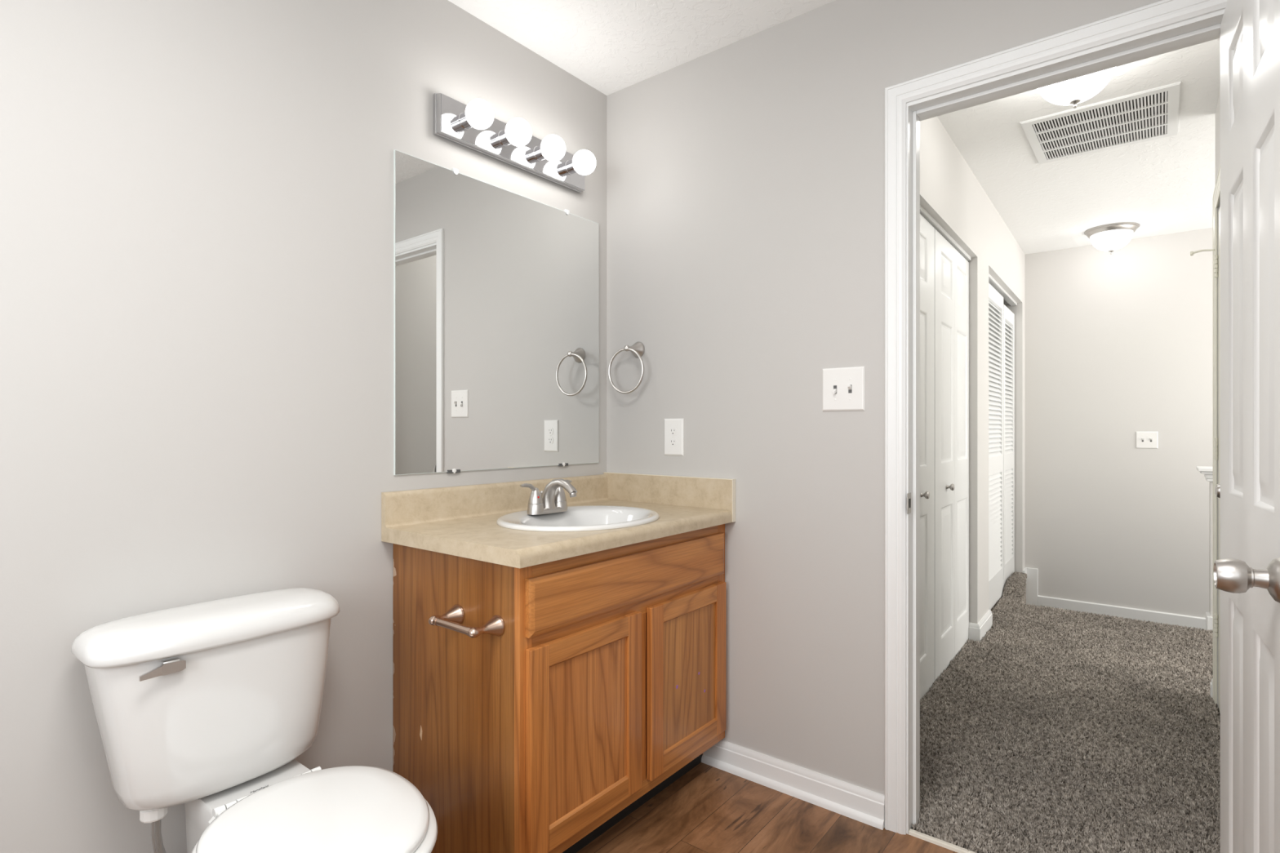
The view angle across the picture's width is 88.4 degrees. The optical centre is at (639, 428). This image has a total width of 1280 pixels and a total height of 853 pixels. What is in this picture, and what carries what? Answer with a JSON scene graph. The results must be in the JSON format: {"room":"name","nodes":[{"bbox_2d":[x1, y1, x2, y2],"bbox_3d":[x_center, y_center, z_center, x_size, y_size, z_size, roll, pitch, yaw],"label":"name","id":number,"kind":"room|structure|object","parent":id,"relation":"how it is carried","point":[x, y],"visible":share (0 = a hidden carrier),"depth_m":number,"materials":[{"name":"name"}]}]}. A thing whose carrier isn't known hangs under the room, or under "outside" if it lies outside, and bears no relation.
{"room":"bathroom","nodes":[
{"label":"bathroom","id":0,"kind":"room"},
{"bbox_2d":[0,0,606,852],"bbox_3d":[-1.103,-0.130,1.427,0.120,2.650,3.215,0,0,38],"label":"wall","id":1,"kind":"structure","parent":0,"point":[197,196],"depth_m":1.49,"materials":[{"name":"paint"}]},
{"bbox_2d":[393,149,599,475],"bbox_3d":[-0.423,-0.328,2.181,0.009,0.927,0.854,0,0,38],"label":"wall mirror","id":2,"kind":"object","parent":1,"relation":"attached to","point":[496,289],"visible":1,"depth_m":2.10,"materials":[{"name":"clear glass"}]},
{"bbox_2d":[433,93,595,193],"bbox_3d":[-0.361,-0.931,2.147,0.150,0.120,0.623,0,0,38],"label":"vanity light","id":3,"kind":"object","parent":1,"relation":"attached to","point":[451,123],"depth_m":2.09,"materials":[{"name":"silver metal"}]},
{"bbox_2d":[457,111,472,129],"bbox_3d":[-0.516,-0.931,1.983,0.041,0.049,0.049,0,0,38],"label":"socket","id":4,"kind":"object","parent":3,"relation":"attached to","point":[463,124],"depth_m":1.98,"materials":[{"name":"silver metal"}]},
{"bbox_2d":[497,128,511,146],"bbox_3d":[-0.422,-0.931,2.100,0.041,0.049,0.049,0,0,38],"label":"socket","id":5,"kind":"object","parent":3,"relation":"attached to","point":[502,141],"depth_m":2.09,"materials":[{"name":"silver metal"}]},
{"bbox_2d":[532,145,546,161],"bbox_3d":[-0.329,-0.931,2.218,0.041,0.049,0.049,0,0,38],"label":"socket","id":6,"kind":"object","parent":3,"relation":"attached to","point":[537,156],"depth_m":2.21,"materials":[{"name":"silver metal"}]},
{"bbox_2d":[564,159,576,174],"bbox_3d":[-0.236,-0.931,2.335,0.041,0.049,0.049,0,0,38],"label":"socket","id":7,"kind":"object","parent":3,"relation":"attached to","point":[569,169],"depth_m":2.33,"materials":[{"name":"silver metal"}]},
{"bbox_2d":[448,0,834,95],"bbox_3d":[-0.308,-1.320,0.660,2.320,0.050,3.200,0,0,38],"label":"ceiling","id":8,"kind":"structure","parent":0,"point":[611,46],"depth_m":2.12,"materials":[{"name":"white paint"}]},
{"bbox_2d":[606,0,1160,795],"bbox_3d":[0.730,-0.130,1.953,2.100,2.650,0.115,0,0,38],"label":"wall","id":9,"kind":"structure","parent":0,"point":[745,177],"depth_m":2.10,"materials":[{"name":"paint"}]},
{"bbox_2d":[608,342,644,393],"bbox_3d":[-0.035,-0.227,2.443,0.169,0.197,0.073,0,0,38],"label":"towel ring","id":10,"kind":"object","parent":9,"relation":"attached to","point":[637,349],"visible":1,"depth_m":2.43,"materials":[{"name":"silver metal"}]},
{"bbox_2d":[664,418,683,455],"bbox_3d":[0.119,0.030,2.358,0.084,0.132,0.008,0,0,38],"label":"power outlet","id":11,"kind":"object","parent":9,"relation":"attached to","point":[673,428],"visible":1,"depth_m":2.35,"materials":[{"name":"white plastic"}]},
{"bbox_2d":[668,438,676,446],"bbox_3d":[0.118,0.050,2.356,0.034,0.028,0.002,0,0,38],"label":"receptacle","id":12,"kind":"object","parent":11,"relation":"attached to","point":[672,442],"depth_m":2.36,"materials":[{"name":"white plastic"}]},
{"bbox_2d":[668,427,676,435],"bbox_3d":[0.118,0.011,2.356,0.034,0.028,0.002,0,0,38],"label":"receptacle","id":13,"kind":"object","parent":11,"relation":"attached to","point":[672,431],"depth_m":2.36,"materials":[{"name":"white plastic"}]},
{"bbox_2d":[701,739,884,830],"bbox_3d":[0.450,1.101,2.085,0.637,0.088,0.025,0,0,38],"label":"baseboard","id":14,"kind":"structure","parent":9,"relation":"attached to","point":[864,806],"depth_m":2.04,"materials":[{"name":"white paint"}]},
{"bbox_2d":[822,366,865,411],"bbox_3d":[0.604,-0.118,1.967,0.130,0.130,0.018,0,0,38],"label":"light switch","id":15,"kind":"object","parent":9,"relation":"attached to","point":[843,388],"visible":1,"depth_m":1.97,"materials":[{"name":"white plastic"}]},
{"bbox_2d":[906,493,911,514],"bbox_3d":[0.761,0.211,1.860,0.004,0.058,0.040,0,0,38],"label":"strike plate","id":16,"kind":"object","parent":9,"relation":"attached to","point":[908,495],"visible":1,"depth_m":1.86,"materials":[{"name":"silver metal"}]},
{"bbox_2d":[908,828,976,852],"bbox_3d":[1.028,1.141,1.656,0.674,0.009,0.020,0,0,38],"label":"trim","id":17,"kind":"structure","parent":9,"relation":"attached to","point":[928,838],"depth_m":1.81,"materials":[{"name":"beige wood"}]},
{"bbox_2d":[884,0,1227,835],"bbox_3d":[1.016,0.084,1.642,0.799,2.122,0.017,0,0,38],"label":"trim","id":18,"kind":"structure","parent":9,"relation":"attached to","point":[1162,13],"depth_m":1.86,"materials":[{"name":"white paint"}]},
{"bbox_2d":[1213,0,1279,852],"bbox_3d":[1.100,0.124,1.168,0.180,2.018,0.667,0,0,35],"label":"door","id":19,"kind":"structure","parent":9,"relation":"in","point":[1246,574],"depth_m":1.15,"materials":[{"name":"white paint"}]},
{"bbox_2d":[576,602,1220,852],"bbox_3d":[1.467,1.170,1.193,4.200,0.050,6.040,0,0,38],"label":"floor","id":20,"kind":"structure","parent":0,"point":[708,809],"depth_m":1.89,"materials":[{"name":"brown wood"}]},
{"bbox_2d":[71,587,437,852],"bbox_3d":[-0.702,0.759,1.247,0.700,0.771,0.467,0,0,38],"label":"toilet","id":21,"kind":"object","parent":20,"relation":"on","point":[209,707],"visible":1,"depth_m":1.28,"materials":[{"name":"white ceramic"}]},
{"bbox_2d":[139,808,167,852],"bbox_3d":[-0.959,0.867,1.379,0.130,0.233,0.149,0,0,-30],"label":"supply hose","id":22,"kind":"object","parent":21,"relation":"attached to","point":[154,817],"visible":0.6,"depth_m":1.31,"materials":[{"name":"white plastic"}]},
{"bbox_2d":[392,524,725,852],"bbox_3d":[-0.195,0.729,2.030,0.550,0.832,0.910,0,0,38],"label":"vanity cabinet","id":23,"kind":"object","parent":20,"relation":"on","point":[602,686],"visible":0.91,"depth_m":1.70,"materials":[{"name":"brown wood"}]},
{"bbox_2d":[428,604,505,638],"bbox_3d":[-0.422,0.467,1.578,0.204,0.050,0.083,0,0,38],"label":"paper holder","id":24,"kind":"object","parent":23,"relation":"attached to","point":[452,619],"visible":1,"depth_m":1.55,"materials":[{"name":"silver metal"}]},
{"bbox_2d":[381,471,735,568],"bbox_3d":[-0.197,0.240,2.011,0.572,0.142,0.943,0,0,38],"label":"countertop","id":25,"kind":"structure","parent":23,"relation":"on","point":[460,521],"depth_m":1.94,"materials":[{"name":"beige laminate"}]},
{"bbox_2d":[520,478,577,515],"bbox_3d":[-0.286,0.206,2.035,0.170,0.107,0.170,0,0,-12],"label":"faucet","id":26,"kind":"object","parent":25,"relation":"on","point":[553,500],"visible":1,"depth_m":2.01,"materials":[{"name":"silver metal"}]},
{"bbox_2d":[496,505,659,531],"bbox_3d":[-0.179,0.338,1.984,0.446,0.158,0.526,0,0,38],"label":"sink basin","id":27,"kind":"object","parent":25,"relation":"in","point":[590,517],"visible":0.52,"depth_m":2.06,"materials":[{"name":"white ceramic"}]},
{"bbox_2d":[920,116,1025,623],"bbox_3d":[1.776,-0.005,3.586,0.120,2.900,3.749,0,0,37],"label":"wall","id":28,"kind":"structure","parent":0,"point":[950,192],"depth_m":3.57,"materials":[{"name":"paint"}]},
{"bbox_2d":[920,204,971,261],"bbox_3d":[1.305,-0.913,2.944,0.040,0.017,1.538,0,0,37],"label":"door track","id":29,"kind":"object","parent":28,"relation":"attached to","point":[923,212],"visible":0.36,"depth_m":3.06,"materials":[{"name":"white metal"}]},
{"bbox_2d":[920,213,934,700],"bbox_3d":[1.201,0.121,2.784,0.061,2.035,0.388,0,0,37],"label":"closet door","id":30,"kind":"structure","parent":29,"relation":"hanging from","point":[926,229],"depth_m":2.84,"materials":[{"name":"white paint"}]},
{"bbox_2d":[934,228,955,681],"bbox_3d":[1.444,0.121,3.108,0.061,2.035,0.402,0,0,37],"label":"closet door","id":31,"kind":"structure","parent":29,"relation":"hanging from","point":[944,252],"depth_m":3.11,"materials":[{"name":"white paint"}]},
{"bbox_2d":[955,248,968,656],"bbox_3d":[1.658,0.121,3.419,0.028,2.035,0.348,0,0,37],"label":"closet door","id":32,"kind":"structure","parent":29,"relation":"hanging from","point":[962,264],"depth_m":3.41,"materials":[{"name":"white paint"}]},
{"bbox_2d":[968,609,992,642],"bbox_3d":[1.900,1.093,3.675,0.061,0.095,0.374,0,0,37],"label":"baseboard","id":33,"kind":"object","parent":28,"relation":"attached to","point":[978,631],"visible":0.79,"depth_m":3.55,"materials":[{"name":"white paint"}]},
{"bbox_2d":[988,273,1017,306],"bbox_3d":[2.396,-0.936,4.402,0.040,0.018,1.408,0,0,37],"label":"door track","id":34,"kind":"object","parent":28,"relation":"attached to","point":[992,281],"visible":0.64,"depth_m":4.46,"materials":[{"name":"white metal"}]},
{"bbox_2d":[988,283,1003,609],"bbox_3d":[2.306,0.117,4.298,0.028,2.045,0.630,0,0,37],"label":"door","id":35,"kind":"structure","parent":34,"relation":"attached to","point":[995,299],"depth_m":4.33,"materials":[{"name":"white paint"}]},
{"bbox_2d":[1003,304,1014,589],"bbox_3d":[2.655,0.139,4.761,0.028,2.000,0.500,0,0,37],"label":"door","id":36,"kind":"structure","parent":34,"relation":"attached to","point":[1008,316],"depth_m":4.78,"materials":[{"name":"white paint"}]},
{"bbox_2d":[1000,580,1026,604],"bbox_3d":[2.691,1.206,4.662,0.138,0.287,0.922,0,0,37],"label":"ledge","id":37,"kind":"object","parent":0,"point":[1024,596],"visible":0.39,"depth_m":4.61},
{"bbox_2d":[937,37,1220,254],"bbox_3d":[2.751,-1.360,2.813,4.200,0.050,3.745,0,0,38],"label":"ceiling","id":38,"kind":"structure","parent":0,"point":[1165,185],"depth_m":3.38,"materials":[{"name":"white paint"}]},
{"bbox_2d":[1037,66,1115,108],"bbox_3d":[1.566,-1.245,2.371,0.320,0.180,0.320,0,0,38],"label":"ceiling light","id":39,"kind":"object","parent":38,"relation":"attached to","point":[1073,91],"visible":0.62,"depth_m":2.33,"materials":[{"name":"white glass"}]},
{"bbox_2d":[1019,80,1181,164],"bbox_3d":[2.040,-1.329,2.917,0.541,0.011,0.561,0,0,38],"label":"ceiling vent","id":40,"kind":"object","parent":38,"relation":"in","point":[1153,113],"visible":1,"depth_m":2.88,"materials":[{"name":"white metal"}]},
{"bbox_2d":[1084,222,1139,254],"bbox_3d":[3.153,-1.251,4.405,0.300,0.168,0.300,0,0,38],"label":"ceiling light","id":41,"kind":"object","parent":38,"relation":"attached to","point":[1110,237],"visible":1,"depth_m":4.33,"materials":[{"name":"white glass"}]},
{"bbox_2d":[998,227,1213,617],"bbox_3d":[3.873,0.045,4.390,4.400,3.000,0.120,0,0,38],"label":"wall","id":42,"kind":"structure","parent":0,"point":[1119,344],"depth_m":4.67,"materials":[{"name":"paint"}]},
{"bbox_2d":[1022,567,1206,630],"bbox_3d":[4.211,1.206,3.956,3.332,0.289,0.140,0,0,38],"label":"baseboard","id":43,"kind":"structure","parent":42,"relation":"attached to","point":[1032,597],"depth_m":4.72,"materials":[{"name":"white paint"}]},
{"bbox_2d":[1135,431,1158,448],"bbox_3d":[3.524,0.079,4.578,0.122,0.118,0.018,0,0,38],"label":"light switch","id":44,"kind":"object","parent":42,"relation":"attached to","point":[1149,440],"visible":1,"depth_m":4.58,"materials":[{"name":"white plastic"}]},
{"bbox_2d":[1195,466,1213,631],"bbox_3d":[3.732,0.785,3.359,1.361,1.130,0.222,0,0,38],"label":"wall","id":45,"kind":"structure","parent":0,"point":[1207,471],"depth_m":3.70,"materials":[{"name":"paint"}]},
{"bbox_2d":[1215,84,1220,707],"bbox_3d":[1.969,-0.130,2.103,0.120,2.650,1.660,0,0,38],"label":"wall","id":46,"kind":"structure","parent":0,"point":[1218,105],"depth_m":2.70,"materials":[{"name":"paint"}]},
{"bbox_2d":[1190,205,1220,713],"bbox_3d":[2.078,0.124,2.373,0.123,2.018,0.953,0,0,38],"label":"door","id":47,"kind":"structure","parent":46,"relation":"in","point":[1217,257],"depth_m":2.65,"materials":[{"name":"white paint"}]},
{"bbox_2d":[1210,677,1213,697],"bbox_3d":[2.419,1.100,2.780,0.016,0.090,0.040,0,0,38],"label":"baseboard","id":48,"kind":"structure","parent":46,"relation":"attached to","point":[1211,682],"depth_m":2.77,"materials":[{"name":"white paint"}]},
{"bbox_2d":[1213,164,1220,704],"bbox_3d":[2.079,0.085,2.347,0.010,2.121,1.052,0,0,38],"label":"trim","id":49,"kind":"structure","parent":46,"relation":"attached to","point":[1216,194],"depth_m":2.71,"materials":[{"name":"white paint"}]},
{"bbox_3d":[3.629,1.372,3.920,4.200,0.045,0.920,0,0,38],"label":"floor","id":50,"kind":"structure","parent":0,"visible":0},
{"bbox_2d":[911,571,1220,852],"bbox_3d":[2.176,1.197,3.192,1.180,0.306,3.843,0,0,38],"label":"carpet","id":51,"kind":"object","parent":50,"relation":"on","point":[1022,690],"visible":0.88,"depth_m":2.40,"materials":[{"name":"grey carpet"}]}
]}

